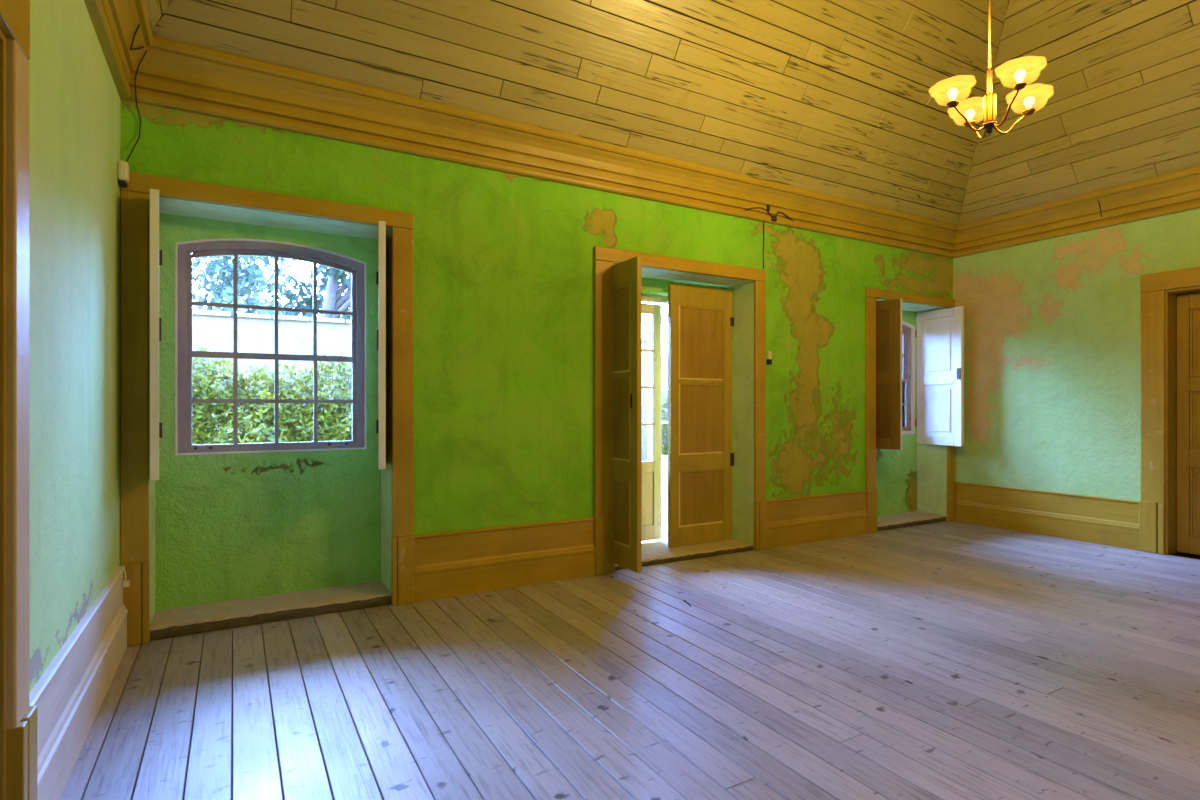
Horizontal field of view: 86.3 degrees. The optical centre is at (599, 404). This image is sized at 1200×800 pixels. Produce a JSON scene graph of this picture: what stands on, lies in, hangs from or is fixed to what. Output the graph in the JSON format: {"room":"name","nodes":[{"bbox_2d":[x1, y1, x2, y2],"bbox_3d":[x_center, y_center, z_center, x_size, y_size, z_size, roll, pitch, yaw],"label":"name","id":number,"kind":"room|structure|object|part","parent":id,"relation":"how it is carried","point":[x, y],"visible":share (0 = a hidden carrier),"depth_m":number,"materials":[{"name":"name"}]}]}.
{"room":"abandoned building interior","nodes":[
{"label":"abandoned building interior","id":0,"kind":"room"},
{"bbox_2d":[28,0,119,692],"bbox_3d":[-1.415,-1.200,1.103,0.300,5.600,5.280,0,0,-30],"label":"wall","id":1,"kind":"structure","parent":0,"point":[74,99],"depth_m":2.44,"materials":[{"name":"green paint"}]},
{"bbox_2d":[0,0,36,799],"bbox_3d":[-1.372,-0.005,1.173,0.246,2.610,1.372,0,0,-30],"label":"door frame","id":2,"kind":"structure","parent":1,"relation":"attached to","point":[18,721],"depth_m":1.70,"materials":[{"name":"paint"}]},
{"bbox_2d":[29,566,127,799],"bbox_3d":[-2.097,1.081,2.634,0.038,0.437,1.875,0,0,-30],"label":"baseboard","id":3,"kind":"structure","parent":1,"relation":"attached to","point":[68,697],"depth_m":2.37,"materials":[{"name":"beige paint"}]},
{"bbox_2d":[84,0,152,98],"bbox_3d":[-1.291,-1.812,1.347,0.158,0.315,4.980,0,0,-30],"label":"crown molding","id":4,"kind":"structure","parent":1,"relation":"attached to","point":[115,22],"depth_m":3.10,"materials":[{"name":"paint"}]},
{"bbox_2d":[130,24,143,49],"bbox_3d":[-2.366,-1.855,3.266,0.057,0.078,0.225,0,0,-30],"label":"cable","id":5,"kind":"object","parent":4,"relation":"on","point":[137,28],"visible":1,"depth_m":3.25,"materials":[{"name":"black rubber"}]},
{"bbox_2d":[118,160,128,187],"bbox_3d":[-2.541,-1.232,3.417,0.044,0.127,0.075,0,0,-30],"label":"sensor","id":6,"kind":"object","parent":1,"relation":"attached to","point":[123,167],"visible":1,"depth_m":3.39,"materials":[{"name":"beige plastic"}]},
{"bbox_2d":[123,570,129,587],"bbox_3d":[-2.529,0.919,3.420,0.030,0.101,0.040,0,0,-30],"label":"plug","id":7,"kind":"object","parent":1,"relation":"attached to","point":[126,583],"visible":1,"depth_m":3.41,"materials":[{"name":"beige plastic"}]},
{"bbox_2d":[120,99,952,644],"bbox_3d":[0.578,-1.200,5.661,8.290,5.600,0.650,0,0,-30],"label":"wall","id":8,"kind":"structure","parent":0,"point":[504,262],"depth_m":4.47,"materials":[{"name":"green paint"}]},
{"bbox_2d":[126,50,146,161],"bbox_3d":[-2.475,-1.596,3.462,0.137,0.593,0.076,0,0,11],"label":"cable","id":9,"kind":"object","parent":8,"relation":"attached to","point":[146,50],"visible":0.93,"depth_m":3.46,"materials":[{"name":"black rubber"}]},
{"bbox_2d":[119,172,414,645],"bbox_3d":[-1.906,0.018,3.837,1.571,2.563,0.046,0,0,-30],"label":"window frame","id":10,"kind":"structure","parent":8,"relation":"in","point":[134,199],"depth_m":3.60,"materials":[{"name":"paint"}]},
{"bbox_2d":[149,189,161,480],"bbox_3d":[-2.495,-0.367,3.602,0.060,1.525,0.597,0,0,-35],"label":"window shutter","id":11,"kind":"object","parent":10,"relation":"attached to","point":[155,255],"visible":1,"depth_m":3.35,"materials":[{"name":"white paint"}]},
{"bbox_2d":[376,221,385,468],"bbox_3d":[-1.441,-0.367,4.209,0.060,1.525,0.597,0,0,-19],"label":"window shutter","id":12,"kind":"object","parent":10,"relation":"attached to","point":[381,275],"visible":1,"depth_m":3.93,"materials":[{"name":"white paint"}]},
{"bbox_2d":[175,239,365,454],"bbox_3d":[-2.125,-0.380,4.209,1.105,1.370,0.113,0,0,-30],"label":"window","id":13,"kind":"structure","parent":8,"relation":"in","point":[185,251],"depth_m":4.16,"materials":[{"name":"white paint"}]},
{"bbox_3d":[-2.143,-0.655,4.240,0.995,0.710,0.032,0,0,-30],"label":"sash","id":14,"kind":"part","parent":13,"relation":"part of","materials":[{"name":"grey wood"}]},
{"bbox_3d":[-2.126,-0.033,4.209,0.995,0.605,0.032,0,0,-30],"label":"sash","id":15,"kind":"part","parent":13,"relation":"part of","materials":[{"name":"grey wood"}]},
{"bbox_3d":[-1.833,-0.479,4.418,0.223,0.292,0.003,0,0,-30],"label":"pane","id":16,"kind":"part","parent":13,"relation":"part of","materials":[{"name":"clear glass"}]},
{"bbox_2d":[150,581,390,639],"bbox_3d":[-2.011,1.263,4.009,1.295,0.075,0.360,0,0,-30],"label":"sill","id":17,"kind":"structure","parent":8,"relation":"attached to","point":[177,621],"depth_m":3.91,"materials":[{"name":"stone"}]},
{"bbox_2d":[414,517,594,601],"bbox_3d":[-0.637,1.081,4.569,1.365,0.437,0.038,0,0,-30],"label":"baseboard","id":18,"kind":"structure","parent":8,"relation":"attached to","point":[462,562],"depth_m":4.53,"materials":[{"name":"paint"}]},
{"bbox_2d":[121,37,957,258],"bbox_3d":[0.736,-1.812,5.285,7.590,0.315,0.158,0,0,-30],"label":"crown molding","id":19,"kind":"structure","parent":8,"relation":"attached to","point":[173,75],"depth_m":4.38,"materials":[{"name":"paint"}]},
{"bbox_2d":[612,256,641,572],"bbox_3d":[0.116,0.070,4.994,0.058,2.310,0.722,0,0,-30],"label":"door leaf","id":20,"kind":"structure","parent":8,"relation":"in","point":[626,275],"depth_m":4.79,"materials":[{"name":"brown wood"}]},
{"bbox_3d":[0.101,-0.896,4.978,0.010,0.016,0.482,0,0,-30],"label":"moulding","id":21,"kind":"part","parent":20,"relation":"part of","materials":[{"name":"green paint"}]},
{"bbox_3d":[0.101,-0.254,4.978,0.010,0.016,0.482,0,0,-30],"label":"moulding","id":22,"kind":"part","parent":20,"relation":"part of","materials":[{"name":"green paint"}]},
{"bbox_3d":[0.101,-0.206,4.978,0.010,0.016,0.482,0,0,-30],"label":"moulding","id":23,"kind":"part","parent":20,"relation":"part of","materials":[{"name":"green paint"}]},
{"bbox_3d":[0.101,0.416,4.978,0.010,0.016,0.482,0,0,-30],"label":"moulding","id":24,"kind":"part","parent":20,"relation":"part of","materials":[{"name":"green paint"}]},
{"bbox_3d":[0.101,0.574,4.978,0.010,0.016,0.482,0,0,-30],"label":"moulding","id":25,"kind":"part","parent":20,"relation":"part of","materials":[{"name":"green paint"}]},
{"bbox_3d":[0.112,-0.995,4.985,0.040,0.180,0.518,0,0,-30],"label":"rail","id":26,"kind":"part","parent":20,"relation":"part of","materials":[{"name":"green paint"}]},
{"bbox_3d":[0.112,-0.230,4.985,0.040,0.030,0.518,0,0,-30],"label":"rail","id":27,"kind":"part","parent":20,"relation":"part of","materials":[{"name":"green paint"}]},
{"bbox_3d":[0.112,0.495,4.985,0.040,0.140,0.518,0,0,-30],"label":"rail","id":28,"kind":"part","parent":20,"relation":"part of","materials":[{"name":"green paint"}]},
{"bbox_3d":[0.113,0.815,4.985,0.017,0.498,0.518,0,0,-30],"label":"panel","id":29,"kind":"part","parent":20,"relation":"part of","materials":[{"name":"brown wood"}]},
{"bbox_3d":[0.101,1.056,4.978,0.010,0.016,0.482,0,0,-30],"label":"moulding","id":30,"kind":"part","parent":20,"relation":"part of","materials":[{"name":"brown wood"}]},
{"bbox_3d":[0.112,1.145,4.985,0.040,0.160,0.518,0,0,-30],"label":"rail","id":31,"kind":"part","parent":20,"relation":"part of","materials":[{"name":"brown wood"}]},
{"bbox_3d":[0.113,-0.575,4.985,0.017,0.658,0.518,0,0,-30],"label":"panel","id":32,"kind":"part","parent":20,"relation":"part of","materials":[{"name":"brown wood"}]},
{"bbox_3d":[0.113,0.105,4.985,0.017,0.638,0.518,0,0,-30],"label":"panel","id":33,"kind":"part","parent":20,"relation":"part of","materials":[{"name":"brown wood"}]},
{"bbox_3d":[0.226,-0.575,4.761,0.010,0.658,0.016,0,0,-30],"label":"moulding","id":34,"kind":"part","parent":20,"relation":"part of","materials":[{"name":"brown wood"}]},
{"bbox_3d":[0.226,0.105,4.761,0.010,0.638,0.016,0,0,-30],"label":"moulding","id":35,"kind":"part","parent":20,"relation":"part of","materials":[{"name":"brown wood"}]},
{"bbox_3d":[0.226,0.815,4.761,0.010,0.498,0.016,0,0,-30],"label":"moulding","id":36,"kind":"part","parent":20,"relation":"part of","materials":[{"name":"brown wood"}]},
{"bbox_2d":[642,294,667,540],"bbox_3d":[0.308,0.125,6.128,1.265,2.250,0.729,0,0,-30],"label":"door","id":37,"kind":"structure","parent":8,"relation":"in","point":[654,470],"depth_m":5.86,"materials":[{"name":"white wood"}]},
{"bbox_3d":[0.258,0.850,5.725,0.513,0.478,0.016,0,0,-30],"label":"panel","id":38,"kind":"part","parent":37,"relation":"part of","materials":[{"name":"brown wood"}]},
{"bbox_3d":[0.258,-0.875,5.725,0.513,0.090,0.040,0,0,-30],"label":"rail","id":39,"kind":"part","parent":37,"relation":"part of","materials":[{"name":"brown wood"}]},
{"bbox_3d":[0.258,0.560,5.725,0.513,0.100,0.040,0,0,-30],"label":"rail","id":40,"kind":"part","parent":37,"relation":"part of","materials":[{"name":"brown wood"}]},
{"bbox_3d":[0.258,1.160,5.725,0.513,0.140,0.040,0,0,-30],"label":"rail","id":41,"kind":"part","parent":37,"relation":"part of","materials":[{"name":"brown wood"}]},
{"bbox_3d":[0.738,-0.875,6.404,0.040,0.090,0.513,0,0,-42],"label":"rail","id":42,"kind":"part","parent":37,"relation":"part of","materials":[{"name":"white wood"}]},
{"bbox_3d":[0.738,0.560,6.404,0.040,0.100,0.513,0,0,-42],"label":"rail","id":43,"kind":"part","parent":37,"relation":"part of","materials":[{"name":"white wood"}]},
{"bbox_3d":[0.738,1.160,6.404,0.040,0.140,0.513,0,0,-42],"label":"rail","id":44,"kind":"part","parent":37,"relation":"part of","materials":[{"name":"white wood"}]},
{"bbox_3d":[0.738,0.850,6.404,0.016,0.478,0.513,0,0,-42],"label":"panel","id":45,"kind":"part","parent":37,"relation":"part of","materials":[{"name":"wood"}]},
{"bbox_2d":[594,246,766,574],"bbox_3d":[0.727,0.041,5.345,1.777,2.518,0.046,0,0,-30],"label":"door frame","id":46,"kind":"structure","parent":8,"relation":"attached to","point":[604,258],"depth_m":4.97,"materials":[{"name":"paint"}]},
{"bbox_2d":[615,536,752,569],"bbox_3d":[0.564,1.273,5.680,1.475,0.055,0.703,0,0,-30],"label":"sill","id":47,"kind":"structure","parent":8,"relation":"attached to","point":[657,551],"depth_m":5.56,"materials":[{"name":"stone"}]},
{"bbox_2d":[668,283,733,546],"bbox_3d":[0.918,0.087,5.808,0.727,2.318,0.068,0,0,-30],"label":"door leaf","id":48,"kind":"structure","parent":8,"relation":"in","point":[700,318],"depth_m":5.78,"materials":[{"name":"brown wood"}]},
{"bbox_3d":[0.701,-0.554,5.665,0.016,0.658,0.010,0,0,-30],"label":"moulding","id":49,"kind":"part","parent":48,"relation":"part of","materials":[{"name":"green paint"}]},
{"bbox_3d":[0.701,0.126,5.665,0.016,0.638,0.010,0,0,-30],"label":"moulding","id":50,"kind":"part","parent":48,"relation":"part of","materials":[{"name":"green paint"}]},
{"bbox_3d":[0.701,0.836,5.665,0.016,0.498,0.010,0,0,-30],"label":"moulding","id":51,"kind":"part","parent":48,"relation":"part of","materials":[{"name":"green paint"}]},
{"bbox_3d":[0.914,-0.554,5.803,0.523,0.658,0.017,0,0,-30],"label":"panel","id":52,"kind":"part","parent":48,"relation":"part of","materials":[{"name":"brown wood"}]},
{"bbox_3d":[0.921,-0.875,5.791,0.488,0.016,0.010,0,0,-30],"label":"moulding","id":53,"kind":"part","parent":48,"relation":"part of","materials":[{"name":"brown wood"}]},
{"bbox_3d":[0.921,-0.233,5.791,0.488,0.016,0.010,0,0,-30],"label":"moulding","id":54,"kind":"part","parent":48,"relation":"part of","materials":[{"name":"brown wood"}]},
{"bbox_3d":[0.914,0.126,5.803,0.523,0.638,0.017,0,0,-30],"label":"panel","id":55,"kind":"part","parent":48,"relation":"part of","materials":[{"name":"brown wood"}]},
{"bbox_3d":[0.921,-0.185,5.791,0.488,0.016,0.010,0,0,-30],"label":"moulding","id":56,"kind":"part","parent":48,"relation":"part of","materials":[{"name":"brown wood"}]},
{"bbox_3d":[0.921,0.437,5.791,0.488,0.016,0.010,0,0,-30],"label":"moulding","id":57,"kind":"part","parent":48,"relation":"part of","materials":[{"name":"brown wood"}]},
{"bbox_3d":[0.921,0.595,5.791,0.488,0.016,0.010,0,0,-30],"label":"moulding","id":58,"kind":"part","parent":48,"relation":"part of","materials":[{"name":"brown wood"}]},
{"bbox_3d":[0.921,1.077,5.791,0.488,0.016,0.010,0,0,-30],"label":"moulding","id":59,"kind":"part","parent":48,"relation":"part of","materials":[{"name":"brown wood"}]},
{"bbox_3d":[0.915,-0.978,5.802,0.523,0.188,0.040,0,0,-30],"label":"rail","id":60,"kind":"part","parent":48,"relation":"part of","materials":[{"name":"brown wood"}]},
{"bbox_3d":[0.915,-0.209,5.802,0.523,0.030,0.040,0,0,-30],"label":"rail","id":61,"kind":"part","parent":48,"relation":"part of","materials":[{"name":"brown wood"}]},
{"bbox_3d":[0.915,0.516,5.802,0.523,0.140,0.040,0,0,-30],"label":"rail","id":62,"kind":"part","parent":48,"relation":"part of","materials":[{"name":"brown wood"}]},
{"bbox_3d":[0.915,1.166,5.802,0.523,0.160,0.040,0,0,-30],"label":"rail","id":63,"kind":"part","parent":48,"relation":"part of","materials":[{"name":"brown wood"}]},
{"bbox_3d":[0.914,0.836,5.803,0.523,0.498,0.017,0,0,-30],"label":"panel","id":64,"kind":"part","parent":48,"relation":"part of","materials":[{"name":"brown wood"}]},
{"bbox_3d":[1.141,-0.554,5.917,0.016,0.658,0.010,0,0,-30],"label":"moulding","id":65,"kind":"part","parent":48,"relation":"part of","materials":[{"name":"brown wood"}]},
{"bbox_3d":[1.141,0.126,5.917,0.016,0.638,0.010,0,0,-30],"label":"moulding","id":66,"kind":"part","parent":48,"relation":"part of","materials":[{"name":"brown wood"}]},
{"bbox_3d":[1.141,0.836,5.917,0.016,0.498,0.010,0,0,-30],"label":"moulding","id":67,"kind":"part","parent":48,"relation":"part of","materials":[{"name":"brown wood"}]},
{"bbox_2d":[763,222,763,268],"bbox_3d":[1.481,-1.445,5.796,0.013,0.420,0.009,0,0,-30],"label":"cable","id":68,"kind":"object","parent":8,"relation":"attached to","point":[763,222],"visible":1,"depth_m":5.79,"materials":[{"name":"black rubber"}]},
{"bbox_2d":[767,352,771,363],"bbox_3d":[1.540,-0.427,5.818,0.048,0.115,0.032,0,0,-30],"label":"light switch","id":69,"kind":"object","parent":8,"relation":"attached to","point":[769,354],"visible":1,"depth_m":5.81,"materials":[{"name":"beige plastic"}]},
{"bbox_2d":[746,204,793,221],"bbox_3d":[1.543,-1.732,5.787,0.584,0.137,0.064,0,0,-30],"label":"electrical wires","id":70,"kind":"object","parent":8,"relation":"attached to","point":[773,218],"visible":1,"depth_m":5.77,"materials":[{"name":"black rubber"}]},
{"bbox_2d":[767,490,867,548],"bbox_3d":[2.101,1.081,6.136,1.375,0.437,0.038,0,0,-30],"label":"baseboard","id":71,"kind":"structure","parent":8,"relation":"attached to","point":[813,518],"depth_m":6.10,"materials":[{"name":"paint"}]},
{"bbox_2d":[902,321,914,433],"bbox_3d":[3.142,-0.330,7.226,1.165,1.330,0.113,0,0,-30],"label":"window","id":72,"kind":"structure","parent":8,"relation":"in","point":[908,330],"depth_m":7.46,"materials":[{"name":"white paint"}]},
{"bbox_3d":[3.124,-0.593,7.257,1.007,0.646,0.032,0,0,-30],"label":"sash","id":73,"kind":"part","parent":72,"relation":"part of","materials":[{"name":"grey wood"}]},
{"bbox_3d":[3.457,-0.142,7.406,0.226,0.249,0.003,0,0,-30],"label":"pane","id":74,"kind":"part","parent":72,"relation":"part of","materials":[{"name":"clear glass"}]},
{"bbox_3d":[3.457,0.130,7.406,0.226,0.249,0.003,0,0,-30],"label":"pane","id":75,"kind":"part","parent":72,"relation":"part of","materials":[{"name":"clear glass"}]},
{"bbox_3d":[3.142,-0.015,7.226,1.007,0.581,0.032,0,0,-30],"label":"sash","id":76,"kind":"part","parent":72,"relation":"part of","materials":[{"name":"grey wood"}]},
{"bbox_3d":[3.135,-0.330,7.239,1.097,1.262,0.083,0,0,-30],"label":"frame","id":77,"kind":"part","parent":72,"relation":"part of","materials":[{"name":"grey wood"}]},
{"bbox_2d":[865,287,956,533],"bbox_3d":[3.349,0.055,6.847,1.509,2.490,0.046,0,0,-30],"label":"window frame","id":78,"kind":"structure","parent":8,"relation":"in","point":[871,294],"depth_m":6.51,"materials":[{"name":"paint"}]},
{"bbox_2d":[876,298,901,449],"bbox_3d":[2.828,-0.310,6.657,0.060,1.520,0.597,0,0,-44],"label":"window shutter","id":79,"kind":"object","parent":78,"relation":"attached to","point":[888,312],"visible":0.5,"depth_m":6.50,"materials":[{"name":"brown paint"}]},
{"bbox_3d":[2.827,-0.655,6.647,0.019,0.648,0.393,0,0,-44],"label":"panel","id":80,"kind":"part","parent":79,"relation":"part of","materials":[{"name":"brown paint"}]},
{"bbox_3d":[2.827,0.060,6.647,0.019,0.578,0.393,0,0,-44],"label":"panel","id":81,"kind":"part","parent":79,"relation":"part of","materials":[{"name":"brown paint"}]},
{"bbox_3d":[2.826,-1.025,6.646,0.042,0.090,0.393,0,0,-44],"label":"rail","id":82,"kind":"part","parent":79,"relation":"part of","materials":[{"name":"brown paint"}]},
{"bbox_3d":[2.826,-0.280,6.646,0.042,0.100,0.393,0,0,-44],"label":"rail","id":83,"kind":"part","parent":79,"relation":"part of","materials":[{"name":"brown paint"}]},
{"bbox_3d":[2.826,0.400,6.646,0.042,0.100,0.393,0,0,-44],"label":"rail","id":84,"kind":"part","parent":79,"relation":"part of","materials":[{"name":"brown paint"}]},
{"bbox_3d":[2.947,-0.655,6.501,0.010,0.648,0.016,0,0,-44],"label":"moulding","id":85,"kind":"part","parent":79,"relation":"part of","materials":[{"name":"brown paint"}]},
{"bbox_3d":[2.947,0.060,6.501,0.010,0.578,0.016,0,0,-44],"label":"moulding","id":86,"kind":"part","parent":79,"relation":"part of","materials":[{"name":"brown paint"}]},
{"bbox_2d":[915,306,963,446],"bbox_3d":[3.811,-0.310,7.214,0.060,1.520,0.597,0,0,-22],"label":"window shutter","id":87,"kind":"object","parent":78,"relation":"attached to","point":[940,333],"visible":1,"depth_m":7.17,"materials":[{"name":"white paint"}]},
{"bbox_3d":[3.821,-1.025,7.212,0.042,0.090,0.393,0,0,-22],"label":"rail","id":88,"kind":"part","parent":87,"relation":"part of","materials":[{"name":"white paint"}]},
{"bbox_3d":[3.821,-0.280,7.212,0.042,0.100,0.393,0,0,-22],"label":"rail","id":89,"kind":"part","parent":87,"relation":"part of","materials":[{"name":"white paint"}]},
{"bbox_3d":[3.821,0.400,7.212,0.042,0.100,0.393,0,0,-22],"label":"rail","id":90,"kind":"part","parent":87,"relation":"part of","materials":[{"name":"white paint"}]},
{"bbox_3d":[3.820,-0.655,7.212,0.019,0.648,0.393,0,0,-22],"label":"panel","id":91,"kind":"part","parent":87,"relation":"part of","materials":[{"name":"white paint"}]},
{"bbox_3d":[3.820,0.060,7.212,0.019,0.578,0.393,0,0,-22],"label":"panel","id":92,"kind":"part","parent":87,"relation":"part of","materials":[{"name":"white paint"}]},
{"bbox_2d":[877,511,946,530],"bbox_3d":[3.257,1.268,7.025,1.245,0.065,0.361,0,0,-30],"label":"sill","id":93,"kind":"structure","parent":8,"relation":"attached to","point":[899,520],"depth_m":7.00,"materials":[{"name":"stone"}]},
{"bbox_2d":[60,521,1199,799],"bbox_3d":[1.890,1.450,3.370,8.290,0.300,5.930,0,0,-30],"label":"floor","id":94,"kind":"structure","parent":0,"point":[945,660],"depth_m":2.93,"materials":[{"name":"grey wood"}]},
{"bbox_2d":[145,0,1199,225],"bbox_3d":[1.890,-3.052,3.370,8.290,2.197,5.930,0,0,-30],"label":"ceiling","id":95,"kind":"structure","parent":0,"point":[843,99],"depth_m":5.11,"materials":[{"name":"brown wood"}]},
{"bbox_2d":[947,0,1035,138],"bbox_3d":[1.973,-2.561,3.229,0.490,2.412,0.564,0,0,39],"label":"chandelier","id":96,"kind":"object","parent":95,"relation":"hanging from","point":[989,99],"visible":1,"depth_m":3.19,"materials":[{"name":"gold metal"}]},
{"bbox_3d":[1.751,-1.540,3.180,0.048,0.063,0.047,0,0,-30],"label":"bulb","id":97,"kind":"part","parent":96,"relation":"part of","materials":[{"name":"white glass"}]},
{"bbox_3d":[1.838,-1.430,3.189,0.176,0.133,0.010,0,0,-6],"label":"arm","id":98,"kind":"part","parent":96,"relation":"part of","materials":[{"name":"gold metal"}]},
{"bbox_3d":[1.977,-1.547,3.425,0.048,0.063,0.047,0,0,-30],"label":"bulb","id":99,"kind":"part","parent":96,"relation":"part of","materials":[{"name":"white glass"}]},
{"bbox_3d":[1.964,-1.433,3.323,0.010,0.140,0.204,0,0,8],"label":"arm","id":100,"kind":"part","parent":96,"relation":"part of","materials":[{"name":"gold metal"}]},
{"bbox_3d":[1.947,-2.668,3.201,0.013,2.197,0.013,0,0,-30],"label":"rod","id":101,"kind":"part","parent":96,"relation":"part of","materials":[{"name":"gold metal"}]},
{"bbox_3d":[1.961,-1.431,3.093,0.010,0.135,0.174,0,0,-7],"label":"arm","id":102,"kind":"part","parent":96,"relation":"part of","materials":[{"name":"gold metal"}]},
{"bbox_3d":[2.081,-1.432,3.242,0.238,0.138,0.010,0,0,-17],"label":"arm","id":103,"kind":"part","parent":96,"relation":"part of","materials":[{"name":"gold metal"}]},
{"bbox_3d":[1.972,-1.542,3.007,0.048,0.063,0.047,0,0,-30],"label":"bulb","id":104,"kind":"part","parent":96,"relation":"part of","materials":[{"name":"white glass"}]},
{"bbox_3d":[2.196,-1.544,3.277,0.048,0.063,0.047,0,0,-30],"label":"bulb","id":105,"kind":"part","parent":96,"relation":"part of","materials":[{"name":"white glass"}]},
{"bbox_2d":[953,208,1199,554],"bbox_3d":[5.475,-1.200,5.048,0.400,5.600,5.280,0,0,-30],"label":"wall","id":106,"kind":"structure","parent":0,"point":[1052,327],"depth_m":6.29,"materials":[{"name":"green paint"}]},
{"bbox_2d":[955,482,1138,549],"bbox_3d":[4.414,1.081,6.460,0.038,0.437,1.675,0,0,-30],"label":"baseboard","id":107,"kind":"structure","parent":106,"relation":"attached to","point":[1114,522],"depth_m":6.34,"materials":[{"name":"paint"}]},
{"bbox_2d":[954,167,1199,257],"bbox_3d":[5.158,-1.812,5.040,0.158,0.315,4.980,0,0,-30],"label":"crown molding","id":108,"kind":"structure","parent":106,"relation":"attached to","point":[1177,192],"depth_m":6.04,"materials":[{"name":"paint"}]},
{"bbox_2d":[1139,267,1199,554],"bbox_3d":[5.286,0.070,5.131,0.246,2.460,1.492,0,0,-30],"label":"door frame","id":109,"kind":"structure","parent":106,"relation":"attached to","point":[1158,503],"depth_m":5.62,"materials":[{"name":"paint"}]},
{"bbox_2d":[1177,292,1199,554],"bbox_3d":[5.353,0.161,5.169,0.087,2.266,1.102,0,0,-30],"label":"door","id":110,"kind":"structure","parent":106,"relation":"in","point":[1188,305],"depth_m":5.58,"materials":[{"name":"brown wood"}]},
{"bbox_3d":[5.146,-0.539,5.575,0.016,0.596,0.019,0,0,-30],"label":"moulding","id":111,"kind":"part","parent":110,"relation":"part of","materials":[{"name":"brown wood"}]},
{"bbox_3d":[5.146,0.130,5.575,0.016,0.498,0.019,0,0,-30],"label":"moulding","id":112,"kind":"part","parent":110,"relation":"part of","materials":[{"name":"brown wood"}]},
{"bbox_3d":[5.146,0.840,5.575,0.016,0.598,0.019,0,0,-30],"label":"moulding","id":113,"kind":"part","parent":110,"relation":"part of","materials":[{"name":"brown wood"}]},
{"bbox_3d":[5.233,-0.905,5.419,0.022,0.134,0.377,0,0,-30],"label":"rail","id":114,"kind":"part","parent":110,"relation":"part of","materials":[{"name":"brown wood"}]},
{"bbox_3d":[5.233,-0.180,5.419,0.022,0.120,0.377,0,0,-30],"label":"rail","id":115,"kind":"part","parent":110,"relation":"part of","materials":[{"name":"brown wood"}]},
{"bbox_3d":[5.233,0.460,5.419,0.022,0.160,0.377,0,0,-30],"label":"rail","id":116,"kind":"part","parent":110,"relation":"part of","materials":[{"name":"brown wood"}]},
{"bbox_3d":[5.233,1.217,5.419,0.022,0.154,0.377,0,0,-30],"label":"rail","id":117,"kind":"part","parent":110,"relation":"part of","materials":[{"name":"brown wood"}]},
{"label":"outside","id":118,"kind":"structure","parent":0,"visible":0},
{"bbox_2d":[661,526,667,535],"bbox_3d":[-5.968,1.725,22.494,40.000,0.350,35.030,0,0,-30],"label":"ground","id":119,"kind":"structure","parent":118,"point":[664,530],"depth_m":7.85,"materials":[{"name":"white"}]},
{"bbox_2d":[192,256,291,312],"bbox_3d":[-11.140,-1.471,17.775,4.842,6.055,3.722,0,0,-30],"label":"tree","id":120,"kind":"object","parent":119,"relation":"on","point":[220,267],"visible":0.16,"depth_m":17.21,"materials":[{"name":"green plant"}]},
{"bbox_2d":[192,347,351,444],"bbox_3d":[-4.472,0.426,8.922,3.890,2.416,1.515,0,0,-28],"label":"bush","id":121,"kind":"object","parent":119,"relation":"on","point":[258,424],"visible":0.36,"depth_m":8.70,"materials":[{"name":"green plant"}]},
{"bbox_3d":[-4.097,0.827,9.133,0.917,1.476,0.360,0,0,-39],"label":"stem","id":122,"kind":"part","parent":121,"relation":"part of","materials":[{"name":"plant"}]},
{"bbox_2d":[198,256,350,319],"bbox_3d":[-5.862,-1.477,13.501,4.418,6.110,3.932,0,0,-30],"label":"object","id":123,"kind":"object","parent":119,"relation":"on","point":[333,300],"visible":0.14,"depth_m":13.54,"materials":[{"name":"green plant"}]},
{"bbox_2d":[192,309,667,460],"bbox_3d":[-1.142,-0.015,14.068,36.000,3.130,0.550,0,0,-30],"label":"wall","id":124,"kind":"structure","parent":119,"relation":"on","point":[212,330],"depth_m":11.30,"materials":[{"name":"white paint"}]},
{"bbox_2d":[661,395,667,454],"bbox_3d":[2.647,0.491,13.078,3.665,2.277,1.428,0,0,-28],"label":"bush","id":125,"kind":"object","parent":119,"relation":"on","point":[664,451],"visible":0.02,"depth_m":12.27,"materials":[{"name":"green plant"}]}
]}

